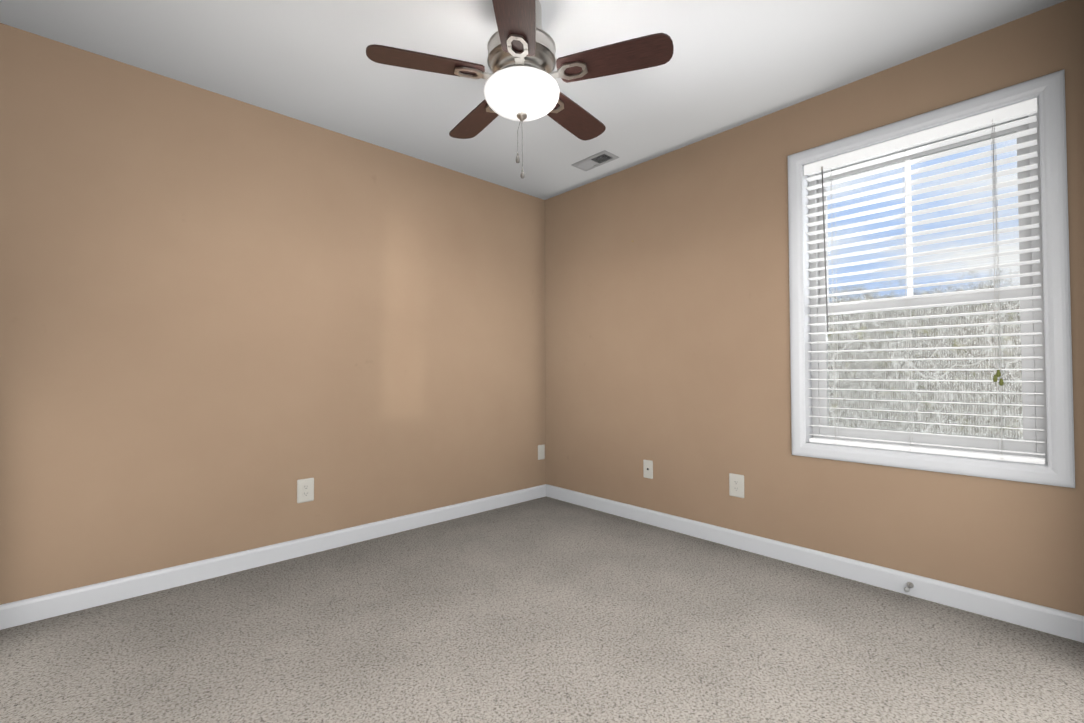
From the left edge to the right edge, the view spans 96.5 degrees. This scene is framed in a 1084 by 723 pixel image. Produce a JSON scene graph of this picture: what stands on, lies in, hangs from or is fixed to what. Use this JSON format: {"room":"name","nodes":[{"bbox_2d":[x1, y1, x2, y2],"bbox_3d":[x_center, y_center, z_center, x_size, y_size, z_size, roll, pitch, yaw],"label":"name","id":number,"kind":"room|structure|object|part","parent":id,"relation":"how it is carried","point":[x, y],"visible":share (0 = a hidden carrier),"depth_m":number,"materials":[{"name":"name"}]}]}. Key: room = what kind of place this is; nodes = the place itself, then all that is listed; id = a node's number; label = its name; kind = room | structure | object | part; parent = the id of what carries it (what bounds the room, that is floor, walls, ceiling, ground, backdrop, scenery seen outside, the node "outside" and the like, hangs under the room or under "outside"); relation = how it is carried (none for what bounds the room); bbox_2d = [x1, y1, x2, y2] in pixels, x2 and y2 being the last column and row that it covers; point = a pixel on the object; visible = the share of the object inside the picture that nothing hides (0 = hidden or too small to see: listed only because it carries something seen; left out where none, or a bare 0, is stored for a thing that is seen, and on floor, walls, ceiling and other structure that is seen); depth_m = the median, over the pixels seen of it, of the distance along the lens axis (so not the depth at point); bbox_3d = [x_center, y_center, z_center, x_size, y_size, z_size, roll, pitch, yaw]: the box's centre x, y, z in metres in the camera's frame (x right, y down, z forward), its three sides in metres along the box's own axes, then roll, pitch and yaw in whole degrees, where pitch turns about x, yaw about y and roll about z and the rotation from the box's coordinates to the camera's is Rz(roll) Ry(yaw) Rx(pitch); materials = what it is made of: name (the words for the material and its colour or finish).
{"room":"empty bedroom","nodes":[
{"label":"empty bedroom","id":0,"kind":"room"},
{"bbox_2d":[0,23,545,604],"bbox_3d":[-1.145,-0.135,3.015,3.370,2.440,0.160,1,-2,-43],"label":"wall","id":1,"kind":"structure","parent":0,"point":[226,323],"depth_m":2.47,"materials":[{"name":"beige paint"}]},
{"bbox_2d":[0,485,543,629],"bbox_3d":[-1.081,1.036,2.927,3.050,0.095,0.014,1,-2,-43],"label":"baseboard","id":2,"kind":"structure","parent":1,"relation":"attached to","point":[25,611],"depth_m":2.44,"materials":[{"name":"white wood"}]},
{"bbox_2d":[297,478,313,502],"bbox_3d":[-1.324,0.723,2.713,0.088,0.130,0.008,1,-2,-43],"label":"duplex electrical outlet","id":3,"kind":"object","parent":1,"relation":"attached to","point":[305,490],"visible":1,"depth_m":2.71,"materials":[{"name":"white plastic"}]},
{"bbox_2d":[538,445,544,459],"bbox_3d":[-0.005,0.738,3.936,0.072,0.118,0.007,1,-2,-43],"label":"electrical outlet","id":4,"kind":"object","parent":1,"relation":"attached to","point":[541,451],"visible":1,"depth_m":3.93,"materials":[{"name":"white plastic"}]},
{"bbox_2d":[0,0,1065,199],"bbox_3d":[-0.064,-1.433,1.870,3.370,0.100,3.353,1,-2,-43],"label":"ceiling","id":5,"kind":"structure","parent":0,"point":[730,64],"depth_m":2.18,"materials":[{"name":"white paint"}]},
{"bbox_2d":[366,0,673,178],"bbox_3d":[-0.081,-1.044,1.910,1.087,0.676,1.082,1,-2,-43],"label":"ceiling fan","id":6,"kind":"object","parent":5,"relation":"hanging from","point":[521,84],"visible":1,"depth_m":1.78,"materials":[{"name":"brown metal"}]},
{"bbox_3d":[-0.078,-1.017,1.878,0.293,0.107,0.293,1,-2,-43],"label":"globe","id":7,"kind":"part","parent":6,"relation":"part of"},
{"bbox_2d":[572,150,618,170],"bbox_3d":[0.357,-1.350,3.275,0.153,0.012,0.300,1,-2,-43],"label":"ceiling vent","id":8,"kind":"object","parent":5,"relation":"in","point":[595,160],"visible":1,"depth_m":3.27,"materials":[{"name":"grey metal"}]},
{"bbox_2d":[0,496,1083,722],"bbox_3d":[-0.055,1.107,1.818,3.370,0.100,3.353,1,-2,-43],"label":"floor","id":9,"kind":"structure","parent":0,"point":[545,609],"depth_m":1.81,"materials":[{"name":"grey carpet"}]},
{"bbox_2d":[545,0,1083,615],"bbox_3d":[1.118,-0.145,2.934,0.160,2.440,3.033,1,-2,-43],"label":"wall","id":10,"kind":"structure","parent":0,"point":[667,326],"depth_m":2.74,"materials":[{"name":"beige paint"}]},
{"bbox_2d":[643,460,652,478],"bbox_3d":[0.709,0.721,3.239,0.007,0.120,0.074,1,-2,-43],"label":"jack","id":11,"kind":"object","parent":10,"relation":"attached to","point":[647,468],"visible":1,"depth_m":3.24,"materials":[{"name":"white plastic"}]},
{"bbox_2d":[729,473,743,497],"bbox_3d":[1.122,0.716,2.793,0.008,0.130,0.088,1,-2,-43],"label":"duplex electrical outlet","id":12,"kind":"object","parent":10,"relation":"attached to","point":[736,485],"visible":1,"depth_m":2.79,"materials":[{"name":"white plastic"}]},
{"bbox_2d":[544,484,1083,642],"bbox_3d":[1.067,1.026,2.838,0.020,0.095,3.000,1,-2,-43],"label":"baseboard","id":13,"kind":"structure","parent":10,"relation":"attached to","point":[1064,624],"depth_m":2.33,"materials":[{"name":"white wood"}]},
{"bbox_2d":[904,582,913,591],"bbox_3d":[1.635,1.009,2.161,0.079,0.026,0.026,1,-2,-43],"label":"door stop","id":14,"kind":"object","parent":13,"relation":"attached to","point":[909,586],"visible":1,"depth_m":2.17,"materials":[{"name":"silver metal"}]},
{"bbox_2d":[788,70,1074,487],"bbox_3d":[1.724,-0.312,2.268,0.180,1.600,1.011,1,-2,-43],"label":"window","id":15,"kind":"structure","parent":10,"relation":"in","point":[1055,422],"depth_m":2.08,"materials":[{"name":"white"}]},
{"bbox_2d":[804,98,1044,463],"bbox_3d":[1.694,-0.314,2.240,0.076,1.453,0.861,1,-2,-43],"label":"window blinds","id":16,"kind":"object","parent":15,"relation":"attached to","point":[1003,114],"visible":0.92,"depth_m":2.18,"materials":[{"name":"white plastic"}]},
{"label":"outside","id":17,"kind":"structure","parent":0,"visible":0},
{"bbox_2d":[827,138,1022,439],"bbox_3d":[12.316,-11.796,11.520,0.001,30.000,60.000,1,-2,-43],"label":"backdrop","id":18,"kind":"structure","parent":17,"point":[929,375],"depth_m":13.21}
]}

